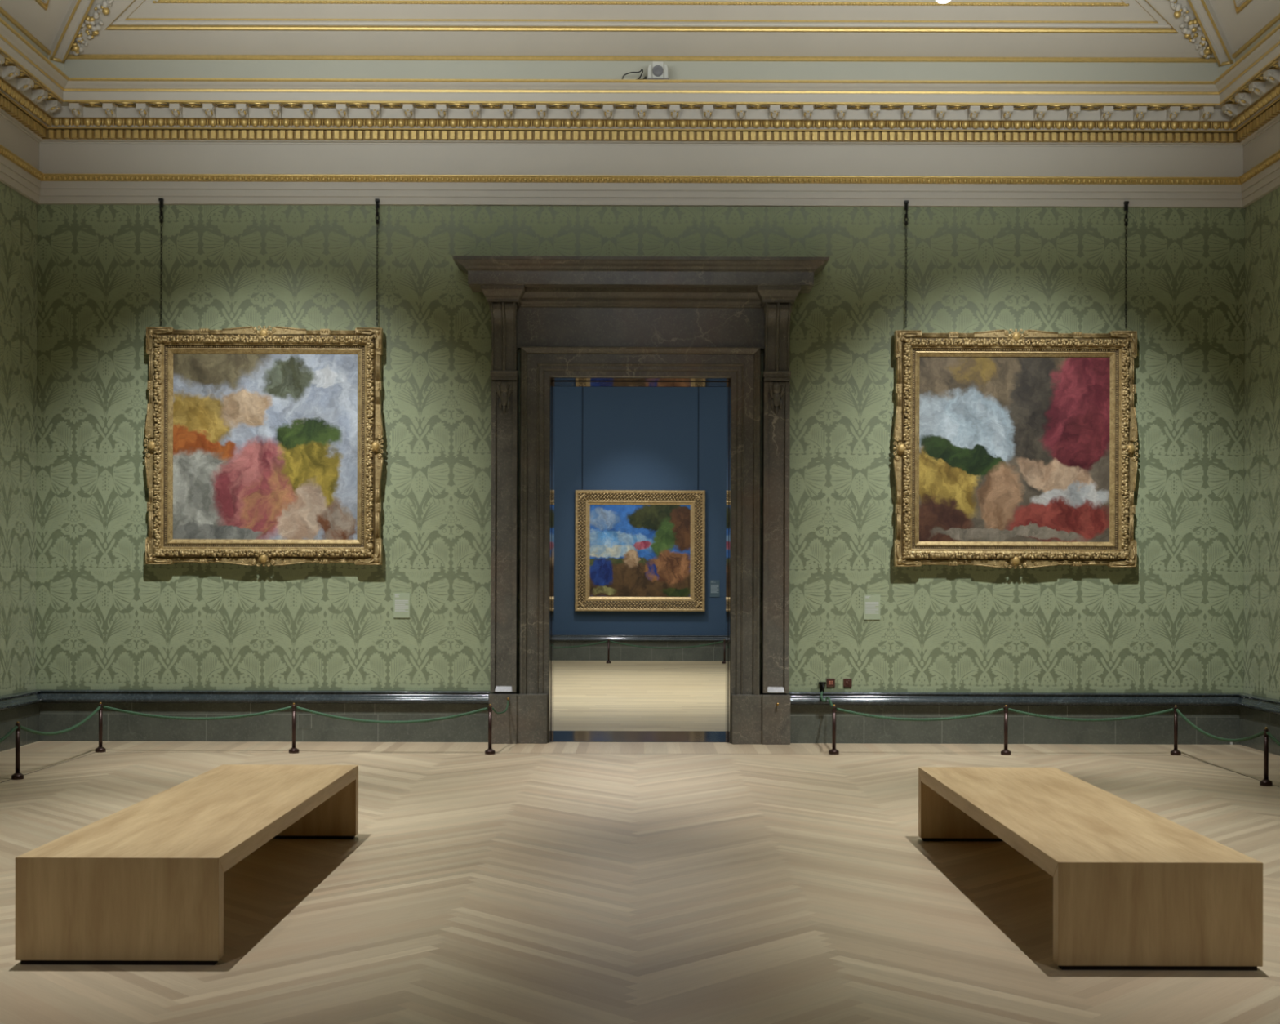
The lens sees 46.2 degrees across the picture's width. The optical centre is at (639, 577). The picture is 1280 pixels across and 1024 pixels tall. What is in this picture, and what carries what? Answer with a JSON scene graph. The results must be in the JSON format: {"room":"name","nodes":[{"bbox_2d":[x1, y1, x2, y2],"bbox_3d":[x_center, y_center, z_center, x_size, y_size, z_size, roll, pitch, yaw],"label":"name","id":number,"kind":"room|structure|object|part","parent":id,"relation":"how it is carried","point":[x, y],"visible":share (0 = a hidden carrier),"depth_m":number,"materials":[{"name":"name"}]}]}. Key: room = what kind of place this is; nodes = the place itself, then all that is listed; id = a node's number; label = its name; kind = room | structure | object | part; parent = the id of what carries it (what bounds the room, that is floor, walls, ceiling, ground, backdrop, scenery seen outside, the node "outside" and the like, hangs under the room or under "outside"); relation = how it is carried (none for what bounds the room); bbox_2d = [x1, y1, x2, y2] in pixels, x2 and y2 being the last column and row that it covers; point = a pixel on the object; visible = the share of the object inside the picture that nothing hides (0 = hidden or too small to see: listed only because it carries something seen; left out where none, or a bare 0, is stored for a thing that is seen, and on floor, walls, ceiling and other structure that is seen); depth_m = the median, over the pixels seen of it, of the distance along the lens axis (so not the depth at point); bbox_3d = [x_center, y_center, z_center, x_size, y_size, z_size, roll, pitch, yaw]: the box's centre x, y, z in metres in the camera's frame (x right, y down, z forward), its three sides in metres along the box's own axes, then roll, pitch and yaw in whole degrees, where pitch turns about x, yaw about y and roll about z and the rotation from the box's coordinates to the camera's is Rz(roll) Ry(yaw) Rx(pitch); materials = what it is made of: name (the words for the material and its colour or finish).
{"room":"museum","nodes":[
{"label":"museum","id":0,"kind":"room"},
{"bbox_2d":[0,181,37,695],"bbox_3d":[-6.193,-1.808,5.480,0.202,6.900,19.360,0,0,0],"label":"wall","id":1,"kind":"structure","parent":0,"point":[18,213],"depth_m":14.69,"materials":[{"name":"green fabric"}]},
{"bbox_2d":[0,688,43,751],"bbox_3d":[-6.041,1.385,5.580,0.127,0.514,19.160,0,0,0],"label":"baseboard","id":2,"kind":"structure","parent":1,"relation":"attached to","point":[23,707],"depth_m":14.62,"materials":[{"name":"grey stone"}]},
{"bbox_3d":[-6.040,1.193,5.580,0.127,0.129,19.160,0,0,0],"label":"capping moulding","id":3,"kind":"part","parent":2,"relation":"part of","materials":[{"name":"stone"}]},
{"bbox_2d":[0,91,1279,142],"bbox_3d":[0.013,-4.439,5.580,12.024,0.106,18.984,0,0,0],"label":"trim","id":4,"kind":"structure","parent":1,"relation":"attached to","point":[9,106],"depth_m":15.01,"materials":[{"name":"gold metal"}]},
{"bbox_2d":[0,107,1279,177],"bbox_3d":[0.013,-4.224,5.580,12.140,0.330,19.100,0,0,0],"label":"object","id":5,"kind":"structure","parent":1,"relation":"attached to","point":[126,156],"depth_m":15.13,"materials":[{"name":"beige paint"}]},
{"bbox_2d":[0,154,1279,208],"bbox_3d":[0.011,-3.864,5.580,12.200,0.223,19.160,0,0,0],"label":"trim","id":6,"kind":"structure","parent":1,"relation":"attached to","point":[67,193],"depth_m":15.11,"materials":[{"name":"beige paint"}]},
{"bbox_2d":[0,144,1279,184],"bbox_3d":[0.012,-4.016,5.580,12.140,0.088,19.100,0,0,0],"label":"trim","id":7,"kind":"structure","parent":1,"relation":"attached to","point":[42,176],"depth_m":15.06,"materials":[{"name":"gold metal"}]},
{"bbox_2d":[553,660,725,731],"bbox_3d":[-0.005,1.660,22.950,16.400,0.001,14.220,0,0,0],"label":"floor","id":8,"kind":"structure","parent":0,"point":[588,695],"depth_m":21.19,"materials":[{"name":"brown wood"}]},
{"bbox_2d":[605,638,611,662],"bbox_3d":[-0.610,1.422,29.150,0.096,0.472,0.096,0,0,0],"label":"stanchion","id":9,"kind":"object","parent":8,"relation":"on","point":[608,642],"visible":1,"depth_m":29.14,"materials":[{"name":"brown metal"}]},
{"bbox_2d":[553,640,607,648],"bbox_3d":[-1.732,1.293,29.150,2.202,0.157,0.030,0,0,0],"label":"rope","id":10,"kind":"object","parent":9,"relation":"hanging from","point":[606,640],"visible":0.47,"depth_m":29.14,"materials":[{"name":"green fabric"}]},
{"bbox_2d":[609,640,723,648],"bbox_3d":[0.516,1.300,29.150,2.210,0.157,0.030,0,0,0],"label":"rope","id":11,"kind":"object","parent":9,"relation":"attached to","point":[610,640],"visible":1,"depth_m":29.14,"materials":[{"name":"green fabric"}]},
{"bbox_2d":[721,639,725,663],"bbox_3d":[1.642,1.429,29.150,0.096,0.472,0.096,0,0,0],"label":"stanchion","id":12,"kind":"object","parent":8,"relation":"on","point":[724,640],"visible":0.87,"depth_m":29.14,"materials":[{"name":"brown metal"}]},
{"bbox_2d":[0,741,1279,1023],"bbox_3d":[-0.005,1.661,5.480,12.600,0.002,19.360,0,0,0],"label":"floor","id":13,"kind":"structure","parent":0,"point":[551,882],"depth_m":7.86,"materials":[{"name":"brown wood"}]},
{"bbox_2d":[11,720,23,779],"bbox_3d":[-5.089,1.409,12.270,0.096,0.472,0.096,0,0,0],"label":"stanchion","id":14,"kind":"object","parent":13,"relation":"on","point":[17,775],"visible":1,"depth_m":12.25,"materials":[{"name":"brown metal"}]},
{"bbox_2d":[0,725,17,742],"bbox_3d":[-5.089,1.288,11.335,0.030,0.166,1.828,0,0,0],"label":"rope","id":15,"kind":"object","parent":14,"relation":"hanging from","point":[15,727],"visible":1,"depth_m":12.07,"materials":[{"name":"green fabric"}]},
{"bbox_2d":[19,705,101,735],"bbox_3d":[-5.091,1.288,13.220,0.031,0.166,1.859,0,0,0],"label":"rope","id":16,"kind":"object","parent":14,"relation":"attached to","point":[99,707],"visible":1,"depth_m":13.19,"materials":[{"name":"green fabric"}]},
{"bbox_2d":[95,702,106,752],"bbox_3d":[-5.094,1.409,14.170,0.096,0.472,0.096,0,0,0],"label":"stanchion","id":17,"kind":"object","parent":13,"relation":"on","point":[100,748],"visible":1,"depth_m":14.16,"materials":[{"name":"brown metal"}]},
{"bbox_2d":[102,705,291,719],"bbox_3d":[-4.179,1.276,14.160,1.788,0.137,0.030,0,0,1],"label":"rope","id":18,"kind":"object","parent":17,"relation":"hanging from","point":[104,706],"visible":1,"depth_m":14.15,"materials":[{"name":"green fabric"}]},
{"bbox_2d":[14,764,358,964],"bbox_3d":[-2.232,1.423,7.990,0.868,0.460,3.180,0,0,0],"label":"bench","id":19,"kind":"object","parent":13,"relation":"on","point":[142,882],"visible":1,"depth_m":6.41,"materials":[{"name":"brown wood"}]},
{"bbox_3d":[-2.232,1.414,6.441,0.868,0.439,0.083,0,0,0],"label":"panel","id":20,"kind":"part","parent":19,"relation":"part of","materials":[{"name":"brown wood"}]},
{"bbox_3d":[-2.232,1.233,7.990,0.868,0.080,3.178,0,0,0],"label":"seat","id":21,"kind":"part","parent":19,"relation":"part of","materials":[{"name":"brown wood"}]},
{"bbox_3d":[-2.232,1.414,9.539,0.868,0.439,0.083,0,0,0],"label":"panel","id":22,"kind":"part","parent":19,"relation":"part of","materials":[{"name":"brown wood"}]},
{"bbox_2d":[288,702,298,753],"bbox_3d":[-3.264,1.414,14.150,0.096,0.472,0.096,0,0,0],"label":"stanchion","id":23,"kind":"object","parent":13,"relation":"on","point":[294,749],"visible":1,"depth_m":14.13,"materials":[{"name":"brown metal"}]},
{"bbox_2d":[296,706,488,723],"bbox_3d":[-2.336,1.293,14.125,1.814,0.162,0.030,0,0,2],"label":"rope","id":24,"kind":"object","parent":23,"relation":"hanging from","point":[297,707],"visible":1,"depth_m":14.12,"materials":[{"name":"green fabric"}]},
{"bbox_2d":[484,703,494,754],"bbox_3d":[-1.409,1.420,14.100,0.096,0.472,0.096,0,0,0],"label":"stanchion","id":25,"kind":"object","parent":13,"relation":"on","point":[490,750],"visible":1,"depth_m":14.08,"materials":[{"name":"brown metal"}]},
{"bbox_2d":[828,703,839,754],"bbox_3d":[1.833,1.429,14.170,0.096,0.472,0.096,0,0,0],"label":"stanchion","id":26,"kind":"object","parent":13,"relation":"on","point":[833,750],"visible":1,"depth_m":14.16,"materials":[{"name":"brown metal"}]},
{"bbox_2d":[836,707,1004,720],"bbox_3d":[2.645,1.290,14.170,1.581,0.128,0.030,0,0,0],"label":"rope","id":27,"kind":"object","parent":26,"relation":"attached to","point":[837,708],"visible":1,"depth_m":14.16,"materials":[{"name":"green fabric"}]},
{"bbox_2d":[1000,704,1011,755],"bbox_3d":[3.456,1.434,14.170,0.096,0.472,0.096,0,0,0],"label":"stanchion","id":28,"kind":"object","parent":13,"relation":"on","point":[1004,752],"visible":1,"depth_m":14.15,"materials":[{"name":"brown metal"}]},
{"bbox_2d":[1008,707,1173,721],"bbox_3d":[4.264,1.295,14.185,1.574,0.129,0.031,0,0,-1],"label":"rope","id":29,"kind":"object","parent":28,"relation":"hanging from","point":[1009,708],"visible":1,"depth_m":14.18,"materials":[{"name":"green fabric"}]},
{"bbox_2d":[918,766,1262,970],"bbox_3d":[2.208,1.437,7.960,0.868,0.460,3.200,0,0,0],"label":"bench","id":30,"kind":"object","parent":13,"relation":"on","point":[1135,887],"visible":1,"depth_m":6.37,"materials":[{"name":"brown wood"}]},
{"bbox_3d":[2.208,1.427,9.518,0.868,0.439,0.083,0,0,0],"label":"panel","id":31,"kind":"part","parent":30,"relation":"part of","materials":[{"name":"brown wood"}]},
{"bbox_3d":[2.208,1.247,7.960,0.868,0.080,3.198,0,0,0],"label":"seat","id":32,"kind":"part","parent":30,"relation":"part of","materials":[{"name":"brown wood"}]},
{"bbox_3d":[2.208,1.427,6.402,0.868,0.439,0.083,0,0,0],"label":"panel","id":33,"kind":"part","parent":30,"relation":"part of","materials":[{"name":"brown wood"}]},
{"bbox_2d":[1170,704,1181,755],"bbox_3d":[5.071,1.439,14.200,0.096,0.472,0.096,0,0,0],"label":"stanchion","id":34,"kind":"object","parent":13,"relation":"on","point":[1175,751],"visible":1,"depth_m":14.18,"materials":[{"name":"brown metal"}]},
{"bbox_2d":[1175,708,1264,742],"bbox_3d":[5.061,1.329,13.150,0.030,0.187,2.060,0,0,1],"label":"rope","id":35,"kind":"object","parent":34,"relation":"hanging from","point":[1178,711],"visible":1,"depth_m":13.09,"materials":[{"name":"green fabric"}]},
{"bbox_2d":[1259,726,1272,786],"bbox_3d":[5.051,1.439,12.100,0.096,0.472,0.096,0,0,0],"label":"stanchion","id":36,"kind":"object","parent":13,"relation":"on","point":[1265,782],"visible":1,"depth_m":12.08,"materials":[{"name":"brown metal"}]},
{"bbox_2d":[1266,731,1279,746],"bbox_3d":[5.051,1.329,11.150,0.030,0.186,1.860,0,0,0],"label":"rope","id":37,"kind":"object","parent":36,"relation":"hanging from","point":[1268,733],"visible":1,"depth_m":11.95,"materials":[{"name":"green fabric"}]},
{"bbox_2d":[0,0,1279,66],"bbox_3d":[0.018,-6.009,5.599,11.774,1.842,18.697,0,0,0],"label":"ceiling","id":38,"kind":"structure","parent":0,"point":[1206,28],"depth_m":14.66,"materials":[{"name":"beige paint"}]},
{"bbox_3d":[0.018,-5.952,5.580,11.323,1.202,18.283,0,0,0],"label":"panel moulding","id":39,"kind":"part","parent":38,"relation":"part of","materials":[{"name":"beige paint"}]},
{"bbox_2d":[935,0,950,3],"bbox_3d":[2.328,-5.385,11.500,0.132,1.955,0.132,0,0,0],"label":"spotlight","id":40,"kind":"object","parent":38,"relation":"hanging from","point":[938,1],"visible":1,"depth_m":11.49,"materials":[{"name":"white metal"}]},
{"bbox_2d":[553,386,726,635],"bbox_3d":[0.005,-1.840,30.160,16.800,7.000,0.200,0,0,0],"label":"wall","id":41,"kind":"structure","parent":0,"point":[634,437],"depth_m":30.06,"materials":[{"name":"blue paint"}]},
{"bbox_2d":[553,634,725,661],"bbox_3d":[-0.004,1.403,29.997,16.400,0.514,0.127,0,0,0],"label":"baseboard","id":42,"kind":"structure","parent":41,"relation":"attached to","point":[713,652],"depth_m":30.00,"materials":[{"name":"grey stone"}]},
{"bbox_3d":[-0.004,1.210,29.997,16.400,0.129,0.127,0,0,0],"label":"capping moulding","id":43,"kind":"part","parent":42,"relation":"part of","materials":[{"name":"stone"}]},
{"bbox_2d":[574,489,705,611],"bbox_3d":[0.002,-0.540,29.989,2.600,2.420,0.138,0,0,0],"label":"framed painting","id":44,"kind":"object","parent":41,"relation":"attached to","point":[653,557],"visible":1,"depth_m":30.00},
{"bbox_2d":[710,579,719,596],"bbox_3d":[1.499,0.214,30.054,0.190,0.340,0.013,0,0,0],"label":"wall label","id":45,"kind":"object","parent":41,"relation":"attached to","point":[714,584],"visible":1,"depth_m":30.05,"materials":[{"name":"white paper"}]},
{"bbox_2d":[35,204,1244,693],"bbox_3d":[0.005,-1.790,15.500,16.800,6.900,0.684,0,0,0],"label":"wall","id":46,"kind":"structure","parent":0,"point":[107,618],"depth_m":15.16,"materials":[{"name":"green fabric"}]},
{"bbox_2d":[158,198,164,325],"bbox_3d":[-4.821,-3.177,15.095,0.042,1.278,0.068,0,0,0],"label":"hanging wire","id":47,"kind":"object","parent":46,"relation":"hanging from","point":[161,200],"visible":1,"depth_m":15.10,"materials":[{"name":"black metal"}]},
{"bbox_2d":[36,688,490,742],"bbox_3d":[-3.804,1.392,15.097,4.600,0.514,0.127,0,0,0],"label":"baseboard","id":48,"kind":"structure","parent":46,"relation":"attached to","point":[60,709],"depth_m":15.10,"materials":[{"name":"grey stone"}]},
{"bbox_3d":[-3.804,1.199,15.097,4.600,0.129,0.127,0,0,0],"label":"capping moulding","id":49,"kind":"part","parent":48,"relation":"part of","materials":[{"name":"stone"}]},
{"bbox_2d":[144,325,383,566],"bbox_3d":[-3.772,-1.321,15.081,2.404,2.418,0.155,0,0,0],"label":"framed painting","id":50,"kind":"object","parent":46,"relation":"attached to","point":[264,446],"visible":1,"depth_m":15.11,"materials":[{"name":"paint"}]},
{"bbox_2d":[374,198,379,325],"bbox_3d":[-2.646,-3.170,15.095,0.042,1.278,0.068,0,0,0],"label":"hanging wire","id":51,"kind":"object","parent":46,"relation":"hanging from","point":[377,200],"visible":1,"depth_m":15.10,"materials":[{"name":"black metal"}]},
{"bbox_2d":[393,592,409,617],"bbox_3d":[-2.406,0.278,15.154,0.165,0.250,0.013,0,0,0],"label":"wall label","id":52,"kind":"object","parent":46,"relation":"attached to","point":[401,600],"visible":1,"depth_m":15.15,"materials":[{"name":"paper"}]},
{"bbox_2d":[0,13,1279,80],"bbox_3d":[0.015,-4.987,5.580,11.700,0.307,18.660,0,0,0],"label":"trim","id":53,"kind":"structure","parent":46,"relation":"attached to","point":[157,68],"depth_m":14.91,"materials":[{"name":"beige paint"}]},
{"bbox_2d":[0,76,1279,130],"bbox_3d":[0.013,-4.538,5.580,11.890,0.108,18.850,0,0,0],"label":"trim","id":54,"kind":"structure","parent":46,"relation":"attached to","point":[6,88],"depth_m":14.94,"materials":[{"name":"white paint"}]},
{"bbox_2d":[0,17,1279,120],"bbox_3d":[0.014,-4.707,5.580,11.710,0.316,18.670,0,0,0],"label":"trim","id":55,"kind":"structure","parent":46,"relation":"attached to","point":[23,66],"depth_m":14.74,"materials":[{"name":"beige paint"}]},
{"bbox_2d":[622,68,646,79],"bbox_3d":[-0.056,-4.931,14.709,0.251,0.120,0.036,0,0,8],"label":"cable","id":56,"kind":"object","parent":55,"relation":"on","point":[645,77],"visible":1,"depth_m":14.71,"materials":[{"name":"plastic"}]},
{"bbox_3d":[0.014,-4.813,5.580,11.340,0.054,18.300,0,0,0],"label":"cyma moulding","id":57,"kind":"part","parent":55,"relation":"part of","materials":[{"name":"beige paint"}]},
{"bbox_2d":[646,61,669,79],"bbox_3d":[0.175,-4.955,14.738,0.220,0.180,0.184,0,0,0],"label":"loudspeaker","id":58,"kind":"object","parent":55,"relation":"on","point":[657,70],"visible":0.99,"depth_m":14.66,"materials":[{"name":"white plastic"}]},
{"bbox_2d":[652,65,663,76],"bbox_3d":[0.175,-4.952,14.653,0.108,0.108,0.014,0,0,0],"label":"grille","id":59,"kind":"object","parent":58,"relation":"attached to","point":[657,70],"depth_m":14.65,"materials":[{"name":"grey plastic"}]},
{"bbox_3d":[0.174,-4.873,14.740,0.220,0.016,0.180,0,0,0],"label":"mounting plate","id":60,"kind":"part","parent":58,"relation":"part of","materials":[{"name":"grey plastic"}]},
{"bbox_2d":[0,6,1279,62],"bbox_3d":[0.015,-5.160,5.580,11.700,0.050,18.660,0,0,0],"label":"trim","id":61,"kind":"structure","parent":46,"relation":"attached to","point":[70,56],"depth_m":14.89,"materials":[{"name":"gold metal"}]},
{"bbox_2d":[452,255,830,744],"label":"door surround","id":62,"kind":"object","parent":46,"relation":"in","point":[573,321],"depth_m":15.01,"materials":[{"name":"brown stone"}]},
{"bbox_3d":[0.001,-0.328,15.090,2.410,3.975,0.180,0,0,0],"label":"architrave","id":63,"kind":"part","parent":62,"relation":"part of","materials":[{"name":"brown stone"}]},
{"bbox_3d":[0.008,-2.797,14.980,2.400,0.175,0.160,0,0,0],"label":"bed moulding","id":64,"kind":"part","parent":62,"relation":"part of","materials":[{"name":"brown stone"}]},
{"bbox_2d":[452,255,830,293],"bbox_3d":[0.009,-3.015,14.906,3.690,0.270,0.508,0,0,0],"label":"hood","id":65,"kind":"object","parent":62,"relation":"attached to","point":[528,273],"depth_m":14.75,"materials":[{"name":"brown stone"}]},
{"bbox_3d":[-1.314,1.204,14.949,0.028,0.028,0.042,0,0,0],"label":"wall hook","id":66,"kind":"object","parent":62,"relation":"attached to","visible":0},
{"bbox_2d":[492,699,508,713],"bbox_3d":[-1.356,1.269,14.536,0.030,0.112,0.840,0,0,5],"label":"rope","id":67,"kind":"object","parent":66,"relation":"hanging from","point":[493,708],"visible":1,"depth_m":14.64,"materials":[{"name":"green fabric"}]},
{"bbox_2d":[818,681,826,691],"bbox_3d":[1.842,1.106,15.112,0.070,0.111,0.096,0,0,0],"label":"hook","id":68,"kind":"object","parent":46,"relation":"attached to","point":[822,683],"visible":1,"depth_m":15.13,"materials":[{"name":"black metal"}]},
{"bbox_2d":[820,690,833,709],"bbox_3d":[1.849,1.204,14.651,0.093,0.147,0.910,0,0,0],"label":"rope","id":69,"kind":"object","parent":46,"relation":"attached to","point":[821,692],"visible":0.75,"depth_m":14.99,"materials":[{"name":"green fabric"}]},
{"bbox_2d":[826,678,835,686],"bbox_3d":[1.927,1.059,15.150,0.086,0.086,0.019,0,0,0],"label":"wall socket","id":70,"kind":"object","parent":46,"relation":"attached to","point":[829,682],"visible":1,"depth_m":15.15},
{"bbox_2d":[843,678,852,686],"bbox_3d":[2.097,1.059,15.148,0.086,0.086,0.024,0,0,0],"label":"wall socket","id":71,"kind":"object","parent":46,"relation":"attached to","point":[846,682],"visible":1,"depth_m":15.15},
{"bbox_2d":[863,594,879,619],"bbox_3d":[2.344,0.297,15.154,0.165,0.250,0.013,0,0,0],"label":"wall label","id":72,"kind":"object","parent":46,"relation":"attached to","point":[871,602],"visible":1,"depth_m":15.15,"materials":[{"name":"paper"}]},
{"bbox_2d":[903,200,908,328],"bbox_3d":[2.679,-3.155,15.095,0.042,1.278,0.068,0,0,0],"label":"hanging wire","id":73,"kind":"object","parent":46,"relation":"hanging from","point":[905,202],"visible":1,"depth_m":15.10,"materials":[{"name":"black metal"}]},
{"bbox_2d":[788,691,1239,744],"bbox_3d":[3.796,1.414,15.097,4.600,0.514,0.127,0,0,0],"label":"baseboard","id":74,"kind":"structure","parent":46,"relation":"attached to","point":[1217,714],"depth_m":15.10,"materials":[{"name":"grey stone"}]},
{"bbox_3d":[3.796,1.222,15.097,4.600,0.129,0.127,0,0,0],"label":"capping moulding","id":75,"kind":"part","parent":74,"relation":"part of","materials":[{"name":"stone"}]},
{"bbox_2d":[893,328,1138,568],"bbox_3d":[3.769,-1.294,15.081,2.462,2.408,0.155,0,0,0],"label":"framed painting","id":76,"kind":"object","parent":46,"relation":"attached to","point":[1015,448],"visible":1,"depth_m":15.11,"materials":[{"name":"paint"}]},
{"bbox_2d":[1124,200,1128,328],"bbox_3d":[4.894,-3.148,15.095,0.042,1.278,0.068,0,0,0],"label":"hanging wire","id":77,"kind":"object","parent":46,"relation":"hanging from","point":[1126,202],"visible":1,"depth_m":15.10,"materials":[{"name":"black metal"}]},
{"bbox_2d":[1243,186,1279,699],"bbox_3d":[6.204,-1.772,5.480,0.202,6.900,19.360,0,0,0],"label":"wall","id":78,"kind":"structure","parent":0,"point":[1261,544],"depth_m":14.73,"materials":[{"name":"green fabric"}]},
{"bbox_2d":[1235,693,1279,755],"bbox_3d":[6.032,1.421,5.580,0.127,0.514,19.160,0,0,0],"label":"baseboard","id":79,"kind":"structure","parent":78,"relation":"attached to","point":[1257,713],"depth_m":14.61,"materials":[{"name":"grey stone"}]},
{"bbox_3d":[6.033,1.228,5.580,0.127,0.129,19.160,0,0,0],"label":"capping moulding","id":80,"kind":"part","parent":79,"relation":"part of","materials":[{"name":"stone"}]},
{"bbox_3d":[0.016,-5.440,23.050,16.800,0.200,14.420,0,0,0],"label":"ceiling","id":81,"kind":"structure","parent":0,"visible":0},
{"bbox_2d":[582,386,582,489],"bbox_3d":[-1.148,-4.028,30.036,0.040,4.610,0.042,0,0,0],"label":"hanging wire","id":82,"kind":"object","parent":81,"relation":"hanging from","point":[582,387],"visible":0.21,"depth_m":30.04,"materials":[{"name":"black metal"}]},
{"bbox_2d":[697,386,698,489],"bbox_3d":[1.172,-4.021,30.036,0.040,4.610,0.042,0,0,0],"label":"hanging wire","id":83,"kind":"object","parent":81,"relation":"hanging from","point":[698,387],"visible":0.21,"depth_m":30.04,"materials":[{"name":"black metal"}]}
]}

